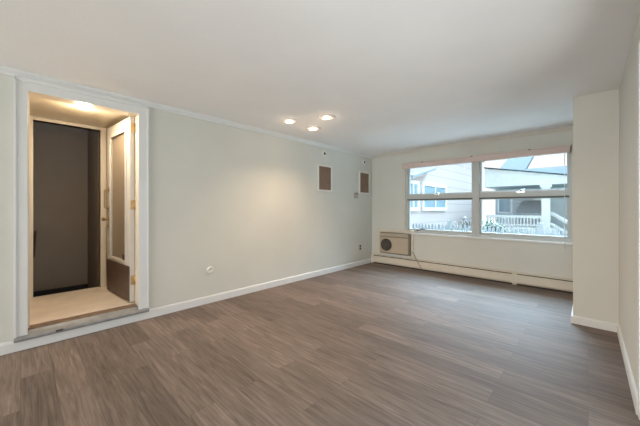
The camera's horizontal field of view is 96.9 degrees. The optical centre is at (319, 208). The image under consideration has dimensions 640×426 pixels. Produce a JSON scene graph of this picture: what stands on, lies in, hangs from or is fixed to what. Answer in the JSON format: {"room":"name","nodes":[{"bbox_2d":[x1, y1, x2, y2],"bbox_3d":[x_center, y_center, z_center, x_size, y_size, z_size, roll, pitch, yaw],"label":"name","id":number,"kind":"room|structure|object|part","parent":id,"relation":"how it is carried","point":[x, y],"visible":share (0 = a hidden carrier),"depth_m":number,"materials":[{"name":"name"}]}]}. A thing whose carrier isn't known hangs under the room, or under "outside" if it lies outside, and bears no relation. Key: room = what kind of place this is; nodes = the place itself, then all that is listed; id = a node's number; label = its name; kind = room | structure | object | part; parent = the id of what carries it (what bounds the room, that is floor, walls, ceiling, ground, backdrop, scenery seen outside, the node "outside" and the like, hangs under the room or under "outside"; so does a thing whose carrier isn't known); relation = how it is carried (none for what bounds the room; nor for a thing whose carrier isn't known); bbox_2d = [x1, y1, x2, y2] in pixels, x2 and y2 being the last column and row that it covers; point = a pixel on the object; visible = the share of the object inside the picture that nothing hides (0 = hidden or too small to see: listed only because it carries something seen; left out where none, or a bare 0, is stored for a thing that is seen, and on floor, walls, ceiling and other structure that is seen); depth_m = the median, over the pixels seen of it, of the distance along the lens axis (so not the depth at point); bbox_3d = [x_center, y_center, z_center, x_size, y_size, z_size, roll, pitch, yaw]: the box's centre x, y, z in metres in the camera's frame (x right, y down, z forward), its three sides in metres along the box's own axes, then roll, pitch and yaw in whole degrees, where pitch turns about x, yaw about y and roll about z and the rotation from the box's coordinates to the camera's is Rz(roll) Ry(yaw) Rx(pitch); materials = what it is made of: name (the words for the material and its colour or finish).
{"room":"empty living room","nodes":[
{"label":"empty living room","id":0,"kind":"room"},
{"bbox_2d":[33,121,99,291],"bbox_3d":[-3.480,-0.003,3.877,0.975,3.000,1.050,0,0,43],"label":"door","id":1,"kind":"structure","parent":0,"point":[65,159],"depth_m":4.13,"materials":[{"name":"brown paint"}]},
{"bbox_2d":[33,231,36,257],"bbox_3d":[-3.619,0.447,3.568,0.065,0.285,0.694,0,0,-43],"label":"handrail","id":2,"kind":"object","parent":1,"relation":"attached to","point":[35,232],"visible":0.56,"depth_m":3.58,"materials":[{"name":"brown metal"}]},
{"bbox_2d":[33,284,87,296],"bbox_3d":[-3.789,1.194,4.133,0.015,0.065,0.627,0,0,43],"label":"baseboard","id":3,"kind":"structure","parent":1,"relation":"attached to","point":[83,286],"depth_m":4.12,"materials":[{"name":"black paint"}]},
{"bbox_2d":[35,121,106,285],"bbox_3d":[-3.145,-0.011,3.457,0.080,2.085,1.800,0,0,43],"label":"wall","id":4,"kind":"structure","parent":0,"point":[35,121],"depth_m":3.74,"materials":[{"name":"beige paint"}]},
{"bbox_2d":[30,116,105,298],"bbox_3d":[-3.104,-0.011,3.490,0.103,2.085,0.744,0,0,43],"label":"trim","id":5,"kind":"structure","parent":4,"relation":"attached to","point":[102,145],"depth_m":3.69,"materials":[{"name":"beige paint"}]},
{"bbox_2d":[30,96,129,128],"bbox_3d":[-2.781,-1.103,3.113,1.080,0.100,1.800,0,0,43],"label":"ceiling","id":6,"kind":"structure","parent":0,"point":[39,107],"depth_m":3.19,"materials":[{"name":"white paint"}]},
{"bbox_2d":[75,105,91,109],"bbox_3d":[-2.426,-1.033,2.914,0.156,0.040,0.156,0,0,43],"label":"recessed light","id":7,"kind":"object","parent":6,"relation":"in","point":[79,107],"visible":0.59,"depth_m":2.89,"materials":[{"name":"white plastic"}]},
{"bbox_2d":[30,286,134,324],"bbox_3d":[-2.761,1.115,3.094,1.075,0.165,1.800,0,0,43],"label":"floor","id":8,"kind":"structure","parent":0,"point":[46,308],"depth_m":3.07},
{"bbox_2d":[0,73,371,343],"bbox_3d":[-2.662,0.022,2.352,0.140,2.350,10.958,0,0,43],"label":"wall","id":9,"kind":"structure","parent":0,"point":[247,206],"depth_m":3.78,"materials":[{"name":"beige paint"}]},
{"bbox_2d":[13,75,148,338],"bbox_3d":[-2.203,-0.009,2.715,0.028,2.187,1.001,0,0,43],"label":"trim","id":10,"kind":"structure","parent":9,"relation":"attached to","point":[21,85],"depth_m":2.41,"materials":[{"name":"white paint"}]},
{"bbox_2d":[14,304,148,342],"bbox_3d":[-2.236,1.077,2.748,0.165,0.075,0.991,0,0,43],"label":"threshold","id":11,"kind":"object","parent":9,"relation":"attached to","point":[65,324],"visible":0.94,"depth_m":2.67,"materials":[{"name":"grey paint"}]},
{"bbox_2d":[102,116,134,301],"bbox_3d":[-2.361,0.011,3.298,0.789,2.015,0.127,0,0,38],"label":"door","id":12,"kind":"structure","parent":9,"relation":"in","point":[120,189],"depth_m":3.27,"materials":[{"name":"white paint"}]},
{"bbox_3d":[-2.629,-0.116,3.490,0.032,0.300,0.054,0,0,38],"label":"pull handle","id":13,"kind":"part","parent":12,"relation":"part of","materials":[{"name":"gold metal"}]},
{"bbox_3d":[-2.349,-0.139,3.329,0.530,1.455,0.006,0,0,38],"label":"glass pane","id":14,"kind":"part","parent":12,"relation":"part of","materials":[{"name":"beige glass"}]},
{"bbox_2d":[0,258,370,355],"bbox_3d":[-2.605,1.151,2.298,0.016,0.093,10.958,0,0,43],"label":"baseboard","id":15,"kind":"structure","parent":9,"relation":"attached to","point":[7,347],"depth_m":3.18,"materials":[{"name":"white paint"}]},
{"bbox_2d":[0,65,372,158],"bbox_3d":[-2.597,-1.125,2.291,0.038,0.055,10.958,0,0,43],"label":"trim","id":16,"kind":"structure","parent":9,"relation":"attached to","point":[5,70],"depth_m":3.15,"materials":[{"name":"white paint"}]},
{"bbox_2d":[207,266,213,273],"bbox_3d":[-1.386,0.783,3.584,0.020,0.090,0.090,0,0,43],"label":"round cover plate","id":17,"kind":"object","parent":9,"relation":"attached to","point":[210,269],"visible":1,"depth_m":3.58,"materials":[{"name":"white plastic"}]},
{"bbox_2d":[317,164,331,191],"bbox_3d":[0.090,-0.541,5.143,0.022,0.483,0.389,0,0,43],"label":"wall speaker","id":18,"kind":"object","parent":9,"relation":"attached to","point":[324,172],"visible":1,"depth_m":5.13,"materials":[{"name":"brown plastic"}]},
{"bbox_2d":[319,166,330,189],"bbox_3d":[0.086,-0.541,5.146,0.012,0.419,0.325,0,0,43],"label":"grille","id":19,"kind":"object","parent":18,"relation":"attached to","point":[324,171],"depth_m":5.13,"materials":[{"name":"brown metal"}]},
{"bbox_2d":[359,171,369,193],"bbox_3d":[0.948,-0.539,6.050,0.022,0.478,0.387,0,0,43],"label":"wall speaker","id":20,"kind":"object","parent":9,"relation":"attached to","point":[364,177],"visible":1,"depth_m":6.05,"materials":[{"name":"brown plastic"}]},
{"bbox_2d":[0,263,639,425],"bbox_3d":[-1.265,1.257,1.051,3.958,0.120,11.288,0,0,43],"label":"floor","id":21,"kind":"structure","parent":0,"point":[370,344],"depth_m":2.18,"materials":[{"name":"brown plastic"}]},
{"bbox_2d":[0,0,639,155],"bbox_3d":[-1.265,-1.228,1.051,3.958,0.150,11.288,0,0,43],"label":"ceiling","id":22,"kind":"structure","parent":0,"point":[393,76],"depth_m":2.14,"materials":[{"name":"white paint"}]},
{"bbox_2d":[281,118,297,123],"bbox_3d":[-0.404,-1.146,3.741,0.228,0.027,0.228,0,0,43],"label":"recessed light","id":23,"kind":"object","parent":22,"relation":"in","point":[285,120],"visible":1,"depth_m":3.72,"materials":[{"name":"white plastic"}]},
{"bbox_2d":[305,126,320,130],"bbox_3d":[-0.099,-1.146,4.086,0.228,0.027,0.228,0,0,43],"label":"recessed light","id":24,"kind":"object","parent":22,"relation":"in","point":[310,128],"visible":1,"depth_m":4.06,"materials":[{"name":"white plastic"}]},
{"bbox_2d":[318,114,334,119],"bbox_3d":[0.082,-1.146,3.584,0.228,0.027,0.228,0,0,43],"label":"recessed light","id":25,"kind":"object","parent":22,"relation":"in","point":[323,116],"visible":1,"depth_m":3.56,"materials":[{"name":"white plastic"}]},
{"bbox_2d":[372,130,572,278],"bbox_3d":[2.552,0.022,5.085,3.958,2.350,0.180,0,0,43],"label":"wall","id":26,"kind":"structure","parent":0,"point":[387,172],"depth_m":4.95,"materials":[{"name":"beige paint"}]},
{"bbox_2d":[377,228,413,257],"bbox_3d":[1.523,0.720,5.862,0.831,0.555,0.106,0,0,43],"label":"air conditioner","id":27,"kind":"object","parent":26,"relation":"attached to","point":[390,242],"visible":1,"depth_m":5.80,"materials":[{"name":"beige metal"}]},
{"bbox_2d":[381,238,391,250],"bbox_3d":[1.383,0.763,5.929,0.256,0.256,0.012,0,0,43],"label":"fan grille","id":28,"kind":"object","parent":27,"relation":"attached to","point":[386,243],"depth_m":5.92,"materials":[{"name":"grey plastic"}]},
{"bbox_3d":[1.518,0.766,5.833,0.634,0.322,0.034,0,0,43],"label":"panel","id":29,"kind":"part","parent":27,"relation":"part of","materials":[{"name":"beige plastic"}]},
{"bbox_2d":[371,253,572,293],"bbox_3d":[2.346,1.096,5.103,3.315,0.202,0.077,0,0,43],"label":"baseboard heater","id":30,"kind":"object","parent":26,"relation":"attached to","point":[553,283],"visible":0.86,"depth_m":4.71,"materials":[{"name":"beige metal"}]},
{"bbox_2d":[372,126,572,158],"bbox_3d":[2.363,-1.125,5.114,3.365,0.055,0.038,0,0,43],"label":"trim","id":31,"kind":"structure","parent":26,"relation":"attached to","point":[570,128],"depth_m":4.75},
{"bbox_2d":[403,142,572,245],"bbox_3d":[2.672,-0.198,4.931,2.595,1.460,0.199,0,0,43],"label":"window","id":32,"kind":"structure","parent":26,"relation":"in","point":[477,195],"depth_m":4.78,"materials":[{"name":"white paint"}]},
{"bbox_3d":[2.247,-0.553,5.360,1.198,0.560,0.060,0,0,43],"label":"sash","id":33,"kind":"part","parent":32,"relation":"part of","materials":[{"name":"clear glass"}]},
{"bbox_3d":[2.240,-0.226,5.352,1.198,0.095,0.102,0,0,43],"label":"rail","id":34,"kind":"part","parent":32,"relation":"part of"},
{"bbox_3d":[2.247,0.146,5.360,1.198,0.602,0.060,0,0,43],"label":"sash","id":35,"kind":"part","parent":32,"relation":"part of","materials":[{"name":"clear glass"}]},
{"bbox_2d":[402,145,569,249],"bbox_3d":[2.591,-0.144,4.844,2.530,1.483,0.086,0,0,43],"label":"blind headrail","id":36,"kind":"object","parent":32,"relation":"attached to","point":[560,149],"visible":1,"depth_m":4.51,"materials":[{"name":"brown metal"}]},
{"bbox_3d":[2.650,0.505,4.882,2.560,0.028,0.080,0,0,43],"label":"sill","id":37,"kind":"part","parent":32,"relation":"part of","materials":[{"name":"white paint"}]},
{"bbox_3d":[3.170,-0.226,4.472,1.151,0.095,0.102,0,0,43],"label":"rail","id":38,"kind":"part","parent":32,"relation":"part of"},
{"bbox_3d":[3.178,-0.553,4.480,1.151,0.560,0.060,0,0,43],"label":"sash","id":39,"kind":"part","parent":32,"relation":"part of","materials":[{"name":"clear glass"}]},
{"bbox_3d":[3.178,0.146,4.480,1.151,0.602,0.060,0,0,43],"label":"sash","id":40,"kind":"part","parent":32,"relation":"part of","materials":[{"name":"clear glass"}]},
{"bbox_2d":[573,89,618,323],"bbox_3d":[3.240,0.022,3.350,0.333,2.350,1.396,0,0,43],"label":"wall pier","id":41,"kind":"object","parent":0,"point":[596,115],"visible":0.91,"depth_m":2.84,"materials":[{"name":"beige paint"}]},
{"bbox_2d":[571,306,617,331],"bbox_3d":[3.229,1.157,3.349,0.349,0.080,1.412,0,0,43],"label":"baseboard","id":42,"kind":"object","parent":41,"relation":"attached to","point":[608,326],"visible":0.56,"depth_m":2.84,"materials":[{"name":"white paint"}]},
{"bbox_2d":[619,11,639,391],"bbox_3d":[0.119,0.022,-0.279,0.120,2.350,10.958,0,0,43],"label":"wall","id":43,"kind":"structure","parent":0,"point":[628,90],"depth_m":2.06,"materials":[{"name":"beige paint"}]},
{"bbox_2d":[617,324,637,414],"bbox_3d":[2.357,1.157,2.185,0.016,0.080,1.510,0,0,43],"label":"baseboard","id":44,"kind":"structure","parent":43,"relation":"attached to","point":[633,389],"depth_m":1.97,"materials":[{"name":"white paint"}]},
{"bbox_2d":[638,41,639,419],"bbox_3d":[1.822,0.127,1.616,0.010,2.140,0.052,0,0,43],"label":"trim","id":45,"kind":"structure","parent":43,"relation":"attached to","point":[639,41],"depth_m":1.60,"materials":[{"name":"white paint"}]},
{"label":"outside","id":46,"kind":"structure","parent":0,"visible":0},
{"bbox_3d":[3.436,1.597,3.632,50.000,0.100,70.000,0,0,43],"label":"ground","id":47,"kind":"structure","parent":46,"visible":0},
{"bbox_2d":[411,161,483,229],"bbox_3d":[2.908,-1.278,13.492,6.680,5.650,9.600,0,0,43],"label":"house","id":48,"kind":"structure","parent":47,"relation":"on","point":[455,177],"depth_m":10.91,"materials":[{"name":"white"}]},
{"bbox_3d":[2.974,-0.403,9.095,0.020,0.760,0.600,0,0,43],"label":"pane","id":49,"kind":"part","parent":48,"relation":"part of","materials":[{"name":"blue glass"}]},
{"bbox_3d":[4.210,-0.403,10.402,0.020,0.760,2.000,0,0,43],"label":"pane","id":50,"kind":"part","parent":48,"relation":"part of","materials":[{"name":"blue glass"}]},
{"bbox_2d":[454,217,486,229],"bbox_3d":[4.540,0.907,8.650,1.030,1.283,0.841,0,0,43],"label":"shrub","id":51,"kind":"object","parent":47,"relation":"on","point":[463,219],"visible":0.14,"depth_m":8.71,"materials":[{"name":"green plant"}]},
{"bbox_2d":[412,220,566,235],"bbox_3d":[4.326,0.945,6.955,4.314,1.226,0.110,0,0,43],"label":"picket fence","id":52,"kind":"object","parent":47,"relation":"on","point":[539,230],"visible":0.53,"depth_m":6.89,"materials":[{"name":"paint"}]},
{"bbox_3d":[3.521,0.940,7.716,0.110,1.215,0.110,0,0,43],"label":"fence post","id":53,"kind":"part","parent":52,"relation":"part of","materials":[{"name":"paint"}]},
{"bbox_3d":[4.330,0.615,6.956,4.310,0.075,0.033,0,0,43],"label":"fence rail","id":54,"kind":"part","parent":52,"relation":"part of","materials":[{"name":"paint"}]},
{"bbox_3d":[4.945,0.940,6.369,0.110,1.215,0.110,0,0,43],"label":"fence post","id":55,"kind":"part","parent":52,"relation":"part of","materials":[{"name":"paint"}]},
{"bbox_2d":[482,219,509,231],"bbox_3d":[5.333,0.946,8.978,1.392,1.207,0.855,0,0,43],"label":"hedge","id":56,"kind":"object","parent":47,"relation":"on","point":[486,220],"visible":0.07,"depth_m":8.88,"materials":[{"name":"green plant"}]},
{"bbox_2d":[484,156,566,234],"bbox_3d":[10.947,-0.778,12.371,5.500,4.650,6.980,0,0,43],"label":"house","id":57,"kind":"structure","parent":47,"relation":"on","point":[514,174],"depth_m":12.09,"materials":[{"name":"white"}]},
{"bbox_3d":[8.851,-0.253,13.576,0.460,0.860,0.030,0,0,43],"label":"pane","id":58,"kind":"part","parent":57,"relation":"part of","materials":[{"name":"blue glass"}]},
{"bbox_3d":[8.034,0.507,11.803,1.950,0.420,0.070,0,0,43],"label":"porch railing","id":59,"kind":"part","parent":57,"relation":"part of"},
{"bbox_3d":[8.874,0.847,10.233,0.168,1.400,1.307,0,0,6],"label":"stair railing","id":60,"kind":"part","parent":57,"relation":"part of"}
]}

